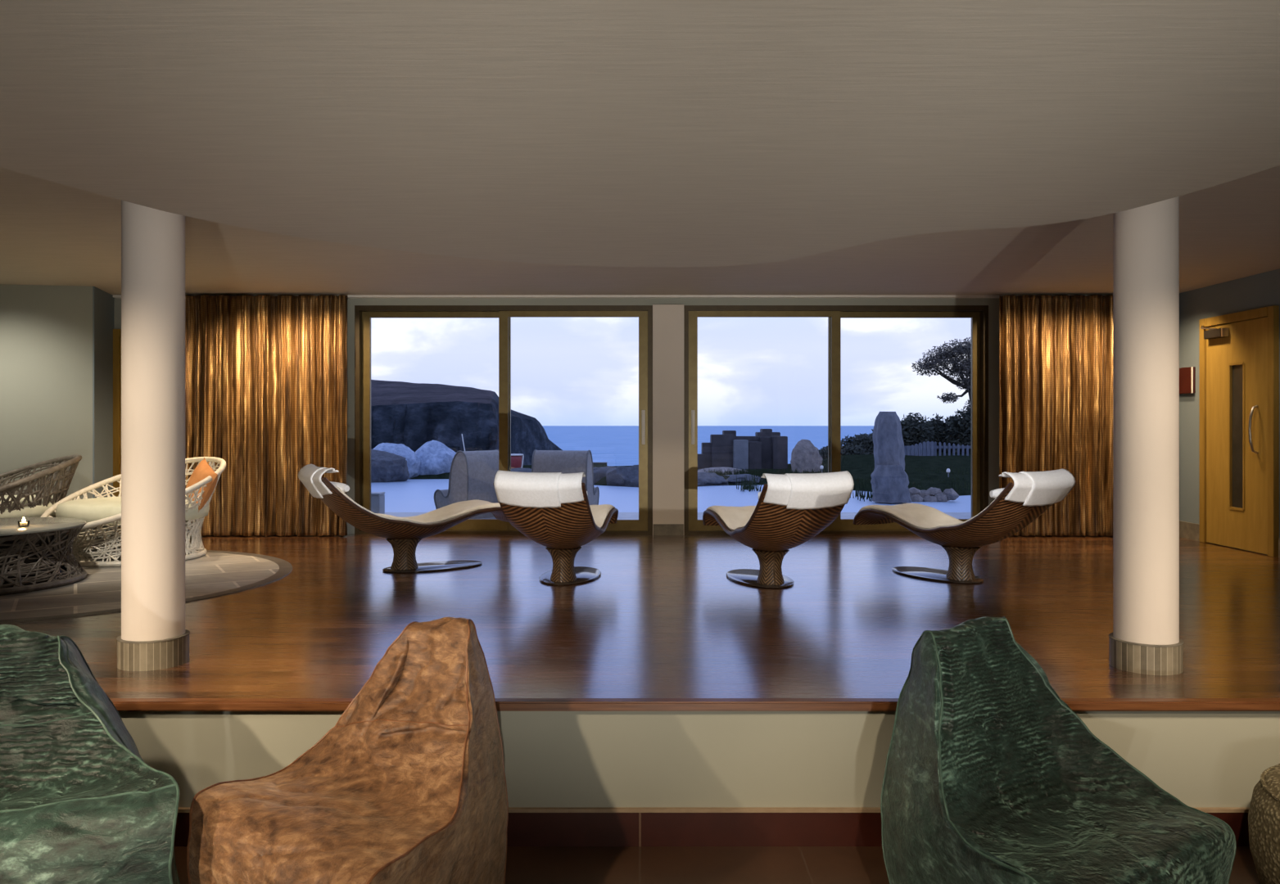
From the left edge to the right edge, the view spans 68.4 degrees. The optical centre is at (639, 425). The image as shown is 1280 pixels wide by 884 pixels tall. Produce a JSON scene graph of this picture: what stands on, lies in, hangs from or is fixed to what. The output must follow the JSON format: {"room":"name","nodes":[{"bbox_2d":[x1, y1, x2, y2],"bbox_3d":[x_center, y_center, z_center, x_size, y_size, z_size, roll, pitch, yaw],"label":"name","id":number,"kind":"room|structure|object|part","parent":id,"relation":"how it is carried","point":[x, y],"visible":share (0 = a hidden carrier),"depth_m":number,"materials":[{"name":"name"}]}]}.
{"room":"spa","nodes":[
{"label":"spa","id":0,"kind":"room"},
{"bbox_2d":[0,284,92,542],"bbox_3d":[-6.030,-0.100,8.635,2.340,2.280,1.230,0,0,0],"label":"wall","id":1,"kind":"structure","parent":0,"point":[46,332],"depth_m":8.32,"materials":[{"name":"grey paint"}]},
{"bbox_2d":[113,329,121,535],"bbox_3d":[-4.710,0.060,8.977,0.640,1.960,0.045,0,0,0],"label":"door","id":2,"kind":"structure","parent":1,"relation":"in","point":[116,332],"depth_m":8.95,"materials":[{"name":"brown wood"}]},
{"bbox_2d":[113,294,1112,298],"bbox_3d":[0.025,-1.228,8.965,10.050,0.021,0.070,0,0,0],"label":"trim","id":3,"kind":"structure","parent":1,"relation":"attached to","point":[114,296],"depth_m":8.93,"materials":[{"name":"white paint"}]},
{"bbox_2d":[92,286,114,542],"bbox_3d":[-4.946,-0.100,8.689,0.182,2.280,0.622,0,0,0],"label":"wall","id":4,"kind":"structure","parent":0,"point":[103,303],"depth_m":8.63,"materials":[{"name":"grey paint"}]},
{"bbox_2d":[114,298,999,534],"bbox_3d":[-0.075,-0.100,9.125,10.250,2.280,0.250,0,0,0],"label":"wall","id":5,"kind":"structure","parent":0,"point":[992,303],"depth_m":9.00,"materials":[{"name":"grey paint"}]},
{"bbox_2d":[354,305,652,534],"bbox_3d":[-1.303,-0.055,9.064,2.848,2.190,0.192,0,0,0],"label":"window","id":6,"kind":"structure","parent":5,"relation":"in","point":[363,314],"depth_m":9.03,"materials":[{"name":"brown metal"}]},
{"bbox_3d":[-1.968,-0.045,9.115,1.429,2.110,0.050,0,0,0],"label":"sash","id":7,"kind":"part","parent":6,"relation":"part of","materials":[{"name":"clear glass"}]},
{"bbox_3d":[-0.638,-0.045,9.055,1.429,2.110,0.050,0,0,0],"label":"sash","id":8,"kind":"part","parent":6,"relation":"part of","materials":[{"name":"clear glass"}]},
{"bbox_3d":[0.032,0.015,8.999,0.032,0.330,0.062,0,0,0],"label":"handle","id":9,"kind":"part","parent":6,"relation":"part of","materials":[{"name":"white paint"}]},
{"bbox_2d":[683,305,988,534],"bbox_3d":[1.875,-0.055,9.064,2.911,2.190,0.192,0,0,0],"label":"window","id":10,"kind":"structure","parent":5,"relation":"in","point":[979,314],"depth_m":9.03,"materials":[{"name":"brown metal"}]},
{"bbox_3d":[0.508,0.015,8.999,0.032,0.330,0.062,0,0,0],"label":"handle","id":11,"kind":"part","parent":10,"relation":"part of","materials":[{"name":"white paint"}]},
{"bbox_3d":[1.194,-0.045,9.055,1.460,2.110,0.050,0,0,0],"label":"sash","id":12,"kind":"part","parent":10,"relation":"part of","materials":[{"name":"clear glass"}]},
{"bbox_3d":[2.555,-0.045,9.115,1.460,2.110,0.050,0,0,0],"label":"sash","id":13,"kind":"part","parent":10,"relation":"part of","materials":[{"name":"clear glass"}]},
{"bbox_2d":[0,0,1279,266],"bbox_3d":[-1.075,-1.070,0.889,12.250,0.340,8.978,0,0,0],"label":"ceiling","id":14,"kind":"structure","parent":0,"point":[583,133],"depth_m":2.75,"materials":[{"name":"paint"}]},
{"bbox_2d":[0,534,1279,698],"bbox_3d":[-1.075,1.056,6.375,12.250,0.039,5.650,0,0,0],"label":"floor","id":15,"kind":"structure","parent":0,"point":[663,617],"depth_m":5.17,"materials":[{"name":"brown wood"}]},
{"bbox_2d":[0,454,81,518],"bbox_3d":[-5.137,0.638,7.502,1.195,0.792,1.181,0,0,-40],"label":"wicker armchair","id":16,"kind":"object","parent":15,"relation":"on","point":[14,503],"visible":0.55,"depth_m":7.37,"materials":[{"name":"beige wicker"}]},
{"bbox_2d":[0,495,55,518],"bbox_3d":[-5.140,0.654,7.500,0.950,0.160,0.950,0,0,-40],"label":"seat cushion","id":17,"kind":"object","parent":16,"relation":"on","point":[34,506],"depth_m":7.28,"materials":[{"name":"beige fabric"}]},
{"bbox_2d":[0,517,86,595],"bbox_3d":[-4.300,0.845,6.150,1.190,0.380,1.190,0,0,0],"label":"table","id":18,"kind":"object","parent":15,"relation":"on","point":[38,556],"visible":1,"depth_m":5.99,"materials":[{"name":"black wicker"}]},
{"bbox_2d":[17,517,30,527],"bbox_3d":[-3.991,0.624,6.100,0.068,0.062,0.068,0,0,0],"label":"candle","id":19,"kind":"object","parent":18,"relation":"on","point":[20,524],"visible":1,"depth_m":6.09,"materials":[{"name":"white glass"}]},
{"bbox_2d":[40,474,121,567],"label":"wicker armchair","id":20,"kind":"object","parent":15,"relation":"on","point":[100,511],"depth_m":6.91,"materials":[{"name":"beige wicker"}]},
{"bbox_2d":[55,496,209,525],"bbox_3d":[-3.956,0.654,7.380,1.060,0.160,1.060,0,0,32],"label":"seat cushion","id":21,"kind":"object","parent":20,"relation":"on","point":[101,511],"depth_m":6.93,"materials":[{"name":"beige fabric"}]},
{"bbox_2d":[0,550,292,624],"bbox_3d":[-3.970,1.038,6.340,3.060,0.005,3.060,0,0,0],"label":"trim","id":22,"kind":"structure","parent":15,"relation":"on","point":[285,567],"depth_m":5.91,"materials":[{"name":"carpet"}]},
{"bbox_2d":[116,200,189,671],"bbox_3d":[-2.130,-0.100,4.125,0.286,2.280,0.286,0,0,0],"label":"column","id":23,"kind":"structure","parent":15,"relation":"on","point":[154,636],"depth_m":4.02,"materials":[{"name":"paint"}]},
{"bbox_3d":[-2.130,0.920,4.125,0.286,0.006,0.286,0,0,0],"label":"trim","id":24,"kind":"part","parent":23,"relation":"part of","materials":[{"name":"stone"}]},
{"bbox_2d":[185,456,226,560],"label":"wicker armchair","id":25,"kind":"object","parent":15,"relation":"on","point":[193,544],"depth_m":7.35,"materials":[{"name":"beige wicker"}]},
{"bbox_2d":[185,457,217,512],"bbox_3d":[-3.455,0.465,7.420,0.249,0.471,0.454,0,0,-42],"label":"cushion","id":26,"kind":"object","parent":25,"relation":"on","point":[203,470],"visible":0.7,"depth_m":7.34,"materials":[{"name":"orange fabric"}]},
{"bbox_2d":[320,477,508,573],"bbox_3d":[-1.627,0.689,6.826,1.515,0.700,0.564,0,0,-34],"label":"lounge chair","id":27,"kind":"object","parent":15,"relation":"on","point":[404,535],"visible":0.86,"depth_m":6.69,"materials":[{"name":"beige fabric"}]},
{"bbox_2d":[298,464,339,498],"bbox_3d":[-2.208,0.383,6.435,0.157,0.223,0.534,0,0,-34],"label":"towel","id":28,"kind":"object","parent":27,"relation":"on","point":[310,475],"visible":1,"depth_m":6.32,"materials":[{"name":"white fabric"}]},
{"bbox_3d":[-1.513,1.032,6.903,0.750,0.013,0.400,0,0,-34],"label":"plate","id":29,"kind":"part","parent":27,"relation":"part of","materials":[{"name":"metal"}]},
{"bbox_2d":[493,483,618,585],"bbox_3d":[-0.498,0.689,6.351,0.564,0.700,1.515,0,0,8],"label":"lounge chair","id":30,"kind":"object","parent":15,"relation":"on","point":[563,530],"visible":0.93,"depth_m":5.94,"materials":[{"name":"brown wood"}]},
{"bbox_2d":[493,470,585,508],"bbox_3d":[-0.602,0.383,5.659,0.534,0.223,0.157,0,0,9],"label":"cushion","id":31,"kind":"object","parent":30,"relation":"on","point":[525,490],"visible":1,"depth_m":5.61,"materials":[{"name":"white fabric"}]},
{"bbox_3d":[-0.477,1.032,6.488,0.400,0.013,0.750,0,0,8],"label":"plate","id":32,"kind":"part","parent":30,"relation":"part of","materials":[{"name":"metal"}]},
{"bbox_2d":[702,483,845,588],"bbox_3d":[0.837,0.689,6.240,0.564,0.700,1.515,0,0,-13],"label":"lounge chair","id":33,"kind":"object","parent":15,"relation":"on","point":[771,530],"visible":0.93,"depth_m":5.89,"materials":[{"name":"brown wood"}]},
{"bbox_3d":[0.807,1.032,6.375,0.400,0.013,0.750,0,0,-12],"label":"plate","id":34,"kind":"part","parent":33,"relation":"part of","materials":[{"name":"metal"}]},
{"bbox_2d":[760,470,854,509],"bbox_3d":[0.989,0.383,5.557,0.534,0.223,0.157,0,0,-12],"label":"cushion","id":35,"kind":"object","parent":33,"relation":"on","point":[829,490],"visible":1,"depth_m":5.51,"materials":[{"name":"white fabric"}]},
{"bbox_2d":[853,482,1052,583],"bbox_3d":[2.116,0.689,6.403,0.564,0.700,1.515,0,0,-28],"label":"lounge chair","id":36,"kind":"object","parent":15,"relation":"on","point":[1001,519],"visible":0.88,"depth_m":6.24,"materials":[{"name":"beige fabric"}]},
{"bbox_3d":[2.052,1.032,6.524,0.400,0.013,0.750,0,0,-28],"label":"plate","id":37,"kind":"part","parent":36,"relation":"part of","materials":[{"name":"metal"}]},
{"bbox_2d":[998,469,1075,506],"bbox_3d":[2.446,0.383,5.785,0.534,0.223,0.157,0,0,-28],"label":"towel","id":38,"kind":"object","parent":36,"relation":"on","point":[1032,489],"visible":1,"depth_m":5.72,"materials":[{"name":"white fabric"}]},
{"bbox_2d":[1108,196,1184,675],"bbox_3d":[2.180,-0.100,4.060,0.286,2.280,0.286,0,0,0],"label":"column","id":39,"kind":"structure","parent":15,"relation":"on","point":[1145,640],"depth_m":3.95,"materials":[{"name":"paint"}]},
{"bbox_3d":[2.180,0.920,4.060,0.286,0.006,0.286,0,0,0],"label":"trim","id":40,"kind":"part","parent":39,"relation":"part of","materials":[{"name":"stone"}]},
{"bbox_2d":[0,165,1279,295],"bbox_3d":[-1.075,-1.290,2.825,12.250,0.100,12.850,0,0,0],"label":"ceiling","id":41,"kind":"structure","parent":0,"point":[52,233],"depth_m":7.22,"materials":[{"name":"paint"}]},
{"bbox_2d":[185,294,347,537],"bbox_3d":[-3.601,-0.092,8.801,1.726,2.248,0.127,0,0,0],"label":"curtain","id":42,"kind":"object","parent":41,"relation":"hanging from","point":[266,376],"visible":0.8,"depth_m":8.79,"materials":[{"name":"gold fabric"}]},
{"bbox_2d":[999,294,1112,536],"bbox_3d":[4.180,-0.092,8.808,1.655,2.248,0.118,0,0,0],"label":"curtain","id":43,"kind":"object","parent":41,"relation":"hanging from","point":[1056,352],"visible":0.5,"depth_m":8.79,"materials":[{"name":"gold fabric"}]},
{"bbox_2d":[652,304,683,535],"bbox_3d":[0.270,-0.055,9.095,0.298,2.190,0.310,0,0,0],"label":"wall pillar","id":44,"kind":"structure","parent":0,"point":[667,319],"depth_m":8.94,"materials":[{"name":"paint"}]},
{"bbox_2d":[653,524,683,535],"bbox_3d":[0.270,0.988,8.931,0.288,0.105,0.018,0,0,0],"label":"baseboard","id":45,"kind":"structure","parent":44,"relation":"attached to","point":[658,529],"depth_m":8.92,"materials":[{"name":"wood"}]},
{"bbox_2d":[117,711,1279,807],"bbox_3d":[-1.075,1.332,3.645,12.250,0.516,0.150,0,0,0],"label":"wall","id":46,"kind":"structure","parent":0,"point":[552,759],"depth_m":3.57,"materials":[{"name":"paint"}]},
{"bbox_2d":[109,698,1279,711],"bbox_3d":[-1.075,1.056,3.562,12.250,0.036,0.055,0,0,0],"label":"trim","id":47,"kind":"structure","parent":46,"relation":"attached to","point":[120,704],"depth_m":3.54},
{"bbox_2d":[174,813,1249,846],"bbox_3d":[-1.075,1.525,3.563,12.250,0.130,0.014,0,0,0],"label":"baseboard","id":48,"kind":"structure","parent":46,"relation":"attached to","point":[524,829],"depth_m":3.56,"materials":[{"name":"brown wood"}]},
{"bbox_2d":[177,807,1249,813],"bbox_3d":[-1.075,1.454,3.562,12.250,0.013,0.017,0,0,0],"label":"trim","id":49,"kind":"structure","parent":46,"relation":"attached to","point":[181,810],"depth_m":3.55,"materials":[{"name":"wood"}]},
{"bbox_2d":[173,846,1260,883],"bbox_3d":[-1.075,1.615,-0.015,12.250,0.050,7.170,0,0,0],"label":"floor","id":50,"kind":"structure","parent":0,"point":[524,865],"depth_m":3.40,"materials":[{"name":"brown wood"}]},
{"bbox_2d":[0,624,180,883],"bbox_3d":[-1.856,1.113,2.779,1.329,0.950,1.019,0,0,0],"label":"bean bag","id":51,"kind":"object","parent":50,"relation":"on","point":[80,803],"visible":1,"depth_m":2.64,"materials":[{"name":"green fabric"}]},
{"bbox_3d":[-1.464,1.134,2.867,1.007,0.909,0.336,0,0,41],"label":"panel","id":52,"kind":"part","parent":51,"relation":"part of","materials":[{"name":"green fabric"}]},
{"bbox_2d":[186,617,508,883],"bbox_3d":[-0.847,1.112,2.779,0.821,0.953,1.354,0,0,0],"label":"bean bag","id":53,"kind":"object","parent":50,"relation":"on","point":[408,785],"visible":1,"depth_m":2.75,"materials":[{"name":"orange fabric"}]},
{"bbox_3d":[-0.999,1.128,2.963,0.341,0.920,0.958,0,0,18],"label":"panel","id":54,"kind":"part","parent":53,"relation":"part of","materials":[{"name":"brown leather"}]},
{"bbox_3d":[-0.541,1.115,2.659,0.134,0.945,1.122,0,0,5],"label":"panel","id":55,"kind":"part","parent":53,"relation":"part of","materials":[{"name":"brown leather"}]},
{"bbox_2d":[880,616,1236,883],"bbox_3d":[1.263,1.116,2.779,0.930,0.944,1.303,0,0,0],"label":"bean bag","id":56,"kind":"object","parent":50,"relation":"on","point":[991,777],"visible":1,"depth_m":2.87,"materials":[{"name":"green fabric"}]},
{"bbox_3d":[0.914,1.128,2.674,0.138,0.920,1.109,0,0,-6],"label":"panel","id":57,"kind":"part","parent":56,"relation":"part of","materials":[{"name":"green fabric"}]},
{"bbox_3d":[1.469,1.119,3.033,0.434,0.939,0.763,0,0,-8],"label":"panel","id":58,"kind":"part","parent":56,"relation":"part of","materials":[{"name":"green fabric"}]},
{"bbox_2d":[1248,764,1279,883],"bbox_3d":[2.470,1.385,3.080,0.810,0.410,0.810,0,0,0],"label":"pouffe","id":59,"kind":"object","parent":50,"relation":"on","point":[1264,815],"visible":1,"depth_m":3.15,"materials":[{"name":"beige fabric"}]},
{"bbox_2d":[1179,268,1279,555],"bbox_3d":[5.150,0.175,2.825,0.200,2.830,12.850,0,0,0],"label":"wall","id":60,"kind":"structure","parent":0,"point":[1262,290],"depth_m":8.53,"materials":[{"name":"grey paint"}]},
{"bbox_2d":[1179,366,1195,393],"bbox_3d":[5.032,-0.415,8.671,0.037,0.240,0.238,0,0,0],"label":"wall sign","id":61,"kind":"object","parent":60,"relation":"attached to","point":[1187,375],"visible":0.86,"depth_m":8.62,"materials":[{"name":"red paint"}]},
{"bbox_2d":[1179,520,1279,557],"bbox_3d":[5.040,0.965,6.300,0.020,0.150,5.400,0,0,0],"label":"baseboard","id":62,"kind":"structure","parent":60,"relation":"attached to","point":[1189,531],"depth_m":8.61,"materials":[{"name":"wood"}]},
{"bbox_2d":[1199,305,1279,557],"bbox_3d":[4.997,0.045,7.935,0.107,1.990,0.990,0,0,0],"label":"door","id":63,"kind":"structure","parent":60,"relation":"in","point":[1239,362],"depth_m":7.88,"materials":[{"name":"brown wood"}]},
{"bbox_3d":[4.973,-0.865,8.269,0.066,0.075,0.239,0,0,5],"label":"closer arm","id":64,"kind":"part","parent":63,"relation":"part of","materials":[{"name":"metal"}]},
{"bbox_3d":[5.041,0.090,7.925,0.006,1.220,0.190,0,0,0],"label":"vision panel","id":65,"kind":"part","parent":63,"relation":"part of","materials":[{"name":"clear glass"}]},
{"bbox_3d":[4.987,0.030,7.660,0.075,0.400,0.021,0,0,0],"label":"handle","id":66,"kind":"part","parent":63,"relation":"part of","materials":[{"name":"metal"}]},
{"label":"outside","id":67,"kind":"structure","parent":0,"visible":0},
{"bbox_2d":[542,425,873,465],"bbox_3d":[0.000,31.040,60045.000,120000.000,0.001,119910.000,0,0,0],"label":"sea","id":68,"kind":"structure","parent":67,"point":[615,445],"depth_m":2855.47,"materials":[{"name":"liquid"}]},
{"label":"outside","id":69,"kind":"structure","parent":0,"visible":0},
{"bbox_2d":[409,449,971,496],"bbox_3d":[1.000,6.004,22.000,34.000,10.529,22.000,0,0,0],"label":"ground","id":70,"kind":"structure","parent":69,"point":[929,463],"depth_m":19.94,"materials":[{"name":"green plant"}]},
{"bbox_2d":[373,443,420,479],"bbox_3d":[-5.477,0.866,20.614,1.317,0.984,0.947,0,0,0],"label":"boulder","id":71,"kind":"object","parent":70,"relation":"on","point":[413,463],"visible":0.39,"depth_m":20.42,"materials":[{"name":"stone"}]},
{"bbox_2d":[415,440,456,474],"bbox_3d":[-4.582,0.844,21.217,1.391,1.041,1.080,0,0,0],"label":"boulder","id":72,"kind":"object","parent":70,"relation":"on","point":[436,458],"visible":0.46,"depth_m":20.83,"materials":[{"name":"stone"}]},
{"bbox_2d":[511,453,524,468],"bbox_3d":[-2.978,0.862,22.500,0.412,0.363,0.400,0,0,0],"label":"tub","id":73,"kind":"object","parent":70,"relation":"on","point":[517,460],"visible":0.66,"depth_m":22.36,"materials":[{"name":"red paint"}]},
{"bbox_3d":[-2.814,0.876,22.500,0.084,0.335,0.038,0,0,0],"label":"spout","id":74,"kind":"part","parent":73,"relation":"part of","materials":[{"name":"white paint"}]},
{"bbox_2d":[511,467,531,472],"bbox_3d":[-2.549,1.211,19.991,1.318,0.624,1.084,0,0,0],"label":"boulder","id":75,"kind":"object","parent":70,"relation":"on","point":[520,469],"visible":0.03,"depth_m":19.97,"materials":[{"name":"grey stone"}]},
{"bbox_2d":[592,462,607,467],"bbox_3d":[-0.884,0.912,20.600,0.335,0.215,0.300,0,0,0],"label":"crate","id":76,"kind":"object","parent":70,"relation":"on","point":[594,464],"visible":0.52,"depth_m":20.46,"materials":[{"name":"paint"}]},
{"bbox_3d":[-0.877,0.818,20.600,0.320,0.025,0.300,0,0,0],"label":"box lid","id":77,"kind":"part","parent":76,"relation":"part of","materials":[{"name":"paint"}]},
{"bbox_2d":[593,466,614,484],"bbox_3d":[-0.695,1.075,19.242,0.774,0.486,0.614,0,0,0],"label":"boulder","id":78,"kind":"object","parent":70,"relation":"on","point":[599,472],"visible":0.19,"depth_m":18.97,"materials":[{"name":"grey stone"}]},
{"bbox_2d":[606,465,638,487],"bbox_3d":[-0.088,1.089,18.394,1.153,0.656,0.922,0,0,0],"label":"boulder","id":79,"kind":"object","parent":70,"relation":"on","point":[626,477],"visible":0.42,"depth_m":18.14,"materials":[{"name":"grey stone"}]},
{"bbox_2d":[697,472,728,486],"bbox_3d":[1.199,1.086,18.390,1.072,0.344,0.813,0,0,0],"label":"boulder","id":80,"kind":"object","parent":70,"relation":"on","point":[704,479],"visible":0.44,"depth_m":18.13,"materials":[{"name":"grey stone"}]},
{"bbox_2d":[697,467,746,474],"bbox_3d":[1.774,1.013,20.399,1.260,0.234,0.904,0,0,0],"label":"boulder","id":81,"kind":"object","parent":70,"relation":"on","point":[723,469],"visible":0.36,"depth_m":20.21,"materials":[{"name":"grey stone"}]},
{"bbox_2d":[697,429,787,470],"bbox_3d":[2.378,0.685,22.550,2.135,1.211,1.400,0,0,0],"label":"monument","id":82,"kind":"object","parent":70,"relation":"on","point":[767,450],"visible":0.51,"depth_m":22.00,"materials":[{"name":"stone"}]},
{"bbox_2d":[725,474,764,484],"bbox_3d":[1.927,1.096,18.819,1.174,0.270,0.858,0,0,0],"label":"boulder","id":83,"kind":"object","parent":70,"relation":"on","point":[732,479],"visible":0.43,"depth_m":18.52,"materials":[{"name":"grey stone"}]},
{"bbox_2d":[790,439,823,473],"bbox_3d":[3.638,0.825,20.602,0.697,1.050,0.456,0,0,0],"label":"boulder","id":84,"kind":"object","parent":70,"relation":"on","point":[805,456],"visible":0.68,"depth_m":20.47,"materials":[{"name":"grey stone"}]},
{"bbox_2d":[818,443,872,459],"bbox_3d":[5.624,0.788,25.995,1.530,0.656,1.587,0,0,0],"label":"bush","id":85,"kind":"object","parent":70,"relation":"on","point":[852,449],"visible":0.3,"depth_m":25.59,"materials":[{"name":"green plant"}]},
{"bbox_2d":[841,433,873,454],"bbox_3d":[6.349,0.649,26.435,1.442,0.910,1.492,0,0,0],"label":"bush","id":86,"kind":"object","parent":70,"relation":"on","point":[865,440],"visible":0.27,"depth_m":26.16,"materials":[{"name":"green plant"}]},
{"bbox_2d":[900,412,937,452],"bbox_3d":[7.846,0.353,26.978,1.446,1.483,1.527,0,0,0],"label":"bush","id":87,"kind":"object","parent":70,"relation":"on","point":[914,431],"visible":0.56,"depth_m":26.62,"materials":[{"name":"green plant"}]},
{"bbox_2d":[904,441,971,456],"bbox_3d":[7.939,0.739,24.135,2.669,0.701,0.270,0,0,0],"label":"fence","id":88,"kind":"object","parent":70,"relation":"on","point":[925,449],"visible":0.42,"depth_m":24.01,"materials":[{"name":"white wood"}]},
{"bbox_3d":[7.899,0.555,24.247,2.588,0.070,0.045,0,0,0],"label":"rail","id":89,"kind":"part","parent":88,"relation":"part of","materials":[{"name":"white wood"}]},
{"bbox_2d":[910,337,971,412],"bbox_3d":[9.073,-0.594,26.994,2.621,4.028,0.953,0,0,0],"label":"tree","id":90,"kind":"object","parent":70,"relation":"on","point":[961,365],"visible":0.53,"depth_m":26.89,"materials":[{"name":"green plant"}]},
{"bbox_2d":[927,413,958,452],"bbox_3d":[8.861,0.354,27.498,1.536,1.482,1.442,0,0,0],"label":"bush","id":91,"kind":"object","parent":70,"relation":"on","point":[937,423],"visible":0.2,"depth_m":27.10,"materials":[{"name":"green plant"}]},
{"bbox_2d":[946,468,949,477],"bbox_3d":[5.762,1.071,17.600,0.068,0.539,0.066,0,0,0],"label":"bollard light","id":92,"kind":"object","parent":70,"relation":"on","point":[947,469],"visible":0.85,"depth_m":17.58,"materials":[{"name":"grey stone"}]},
{"bbox_2d":[939,407,971,454],"bbox_3d":[9.321,0.222,26.623,1.550,1.745,1.592,0,0,0],"label":"bush","id":93,"kind":"object","parent":70,"relation":"on","point":[962,426],"visible":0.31,"depth_m":26.57,"materials":[{"name":"green plant"}]},
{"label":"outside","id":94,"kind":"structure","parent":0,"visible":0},
{"bbox_2d":[370,379,561,465],"bbox_3d":[-161.460,1.484,422.669,265.192,60.111,253.262,0,0,0],"label":"headland","id":95,"kind":"structure","parent":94,"point":[412,415],"depth_m":311.58,"materials":[{"name":"grey stone"}]},
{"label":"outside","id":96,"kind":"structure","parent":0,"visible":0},
{"bbox_2d":[370,479,971,512],"bbox_3d":[-2.000,1.150,16.150,22.000,0.001,8.500,0,0,0],"label":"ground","id":97,"kind":"structure","parent":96,"point":[409,495],"depth_m":14.78,"materials":[{"name":"blue liquid"}]},
{"bbox_2d":[370,449,409,482],"bbox_3d":[-5.481,0.936,19.427,1.443,0.902,1.047,0,0,0],"label":"boulder","id":98,"kind":"object","parent":97,"relation":"in","point":[386,467],"visible":0.41,"depth_m":19.10,"materials":[{"name":"grey stone"}]},
{"bbox_2d":[736,475,872,502],"bbox_3d":[2.755,1.011,15.711,2.021,0.299,2.948,0,0,0],"label":"reeds","id":99,"kind":"object","parent":97,"relation":"on","point":[748,486],"visible":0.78,"depth_m":16.44,"materials":[{"name":"green plant"}]},
{"bbox_2d":[870,465,911,503],"bbox_3d":[3.741,0.855,14.011,0.584,0.555,0.541,0,0,0],"label":"stone","id":100,"kind":"object","parent":97,"relation":"on","point":[889,483],"visible":1,"depth_m":13.82,"materials":[{"name":"grey stone"}]},
{"bbox_2d":[872,411,904,470],"bbox_3d":[3.731,0.225,14.101,0.463,0.875,0.402,0,0,0],"label":"stone","id":101,"kind":"object","parent":100,"relation":"on","point":[888,441],"visible":0.98,"depth_m":13.95,"materials":[{"name":"grey stone"}]},
{"bbox_2d":[909,487,920,496],"bbox_3d":[4.198,1.044,14.404,0.252,0.197,0.215,0,0,0],"label":"edging stone","id":102,"kind":"object","parent":97,"relation":"on","point":[913,490],"visible":0.58,"depth_m":14.31,"materials":[{"name":"grey stone"}]},
{"bbox_2d":[910,494,923,502],"bbox_3d":[4.194,1.144,14.249,0.244,0.206,0.195,0,0,0],"label":"edging stone","id":103,"kind":"object","parent":97,"relation":"in","point":[915,498],"visible":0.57,"depth_m":14.20,"materials":[{"name":"grey stone"}]},
{"bbox_2d":[918,490,929,497],"bbox_3d":[4.345,1.079,14.408,0.280,0.190,0.175,0,0,0],"label":"edging stone","id":104,"kind":"object","parent":97,"relation":"on","point":[923,493],"visible":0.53,"depth_m":14.33,"materials":[{"name":"grey stone"}]},
{"bbox_2d":[922,495,936,502],"bbox_3d":[4.391,1.156,14.262,0.273,0.195,0.203,0,0,0],"label":"edging stone","id":105,"kind":"object","parent":97,"relation":"in","point":[926,499],"visible":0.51,"depth_m":14.19,"materials":[{"name":"grey stone"}]},
{"bbox_2d":[927,487,941,496],"bbox_3d":[4.490,1.044,14.408,0.261,0.198,0.217,0,0,0],"label":"edging stone","id":106,"kind":"object","parent":97,"relation":"on","point":[933,491],"visible":0.61,"depth_m":14.34,"materials":[{"name":"grey stone"}]},
{"bbox_2d":[933,493,947,502],"bbox_3d":[4.544,1.116,14.245,0.225,0.189,0.178,0,0,0],"label":"edging stone","id":107,"kind":"object","parent":97,"relation":"in","point":[940,497],"visible":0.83,"depth_m":14.18,"materials":[{"name":"grey stone"}]},
{"bbox_2d":[941,488,958,501],"bbox_3d":[4.699,1.042,14.250,0.252,0.189,0.204,0,0,0],"label":"edging stone","id":108,"kind":"object","parent":97,"relation":"on","point":[951,495],"visible":0.98,"depth_m":14.19,"materials":[{"name":"grey stone"}]},
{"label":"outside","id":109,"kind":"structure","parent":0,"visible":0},
{"bbox_2d":[384,512,971,520],"bbox_3d":[-2.000,1.250,10.600,24.000,0.300,2.700,0,0,0],"label":"terrace","id":110,"kind":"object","parent":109,"point":[621,516],"depth_m":11.55,"materials":[{"name":"grey concrete"}]},
{"bbox_2d":[370,492,385,514],"bbox_3d":[-3.100,0.938,10.900,0.240,0.325,0.250,0,0,0],"label":"side table","id":111,"kind":"object","parent":110,"relation":"on","point":[377,499],"visible":0.41,"depth_m":10.79,"materials":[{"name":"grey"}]},
{"bbox_2d":[434,449,498,519],"bbox_3d":[-2.039,0.696,11.300,0.529,0.814,0.697,0,0,30],"label":"seat","id":112,"kind":"object","parent":110,"relation":"on","point":[472,474],"visible":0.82,"depth_m":11.03,"materials":[{"name":"grey fabric"}]},
{"bbox_2d":[531,449,599,505],"bbox_3d":[-0.905,0.696,11.500,0.697,0.814,0.529,0,0,14],"label":"seat","id":113,"kind":"object","parent":110,"relation":"on","point":[564,462],"visible":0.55,"depth_m":11.29,"materials":[{"name":"grey fabric"}]}
]}

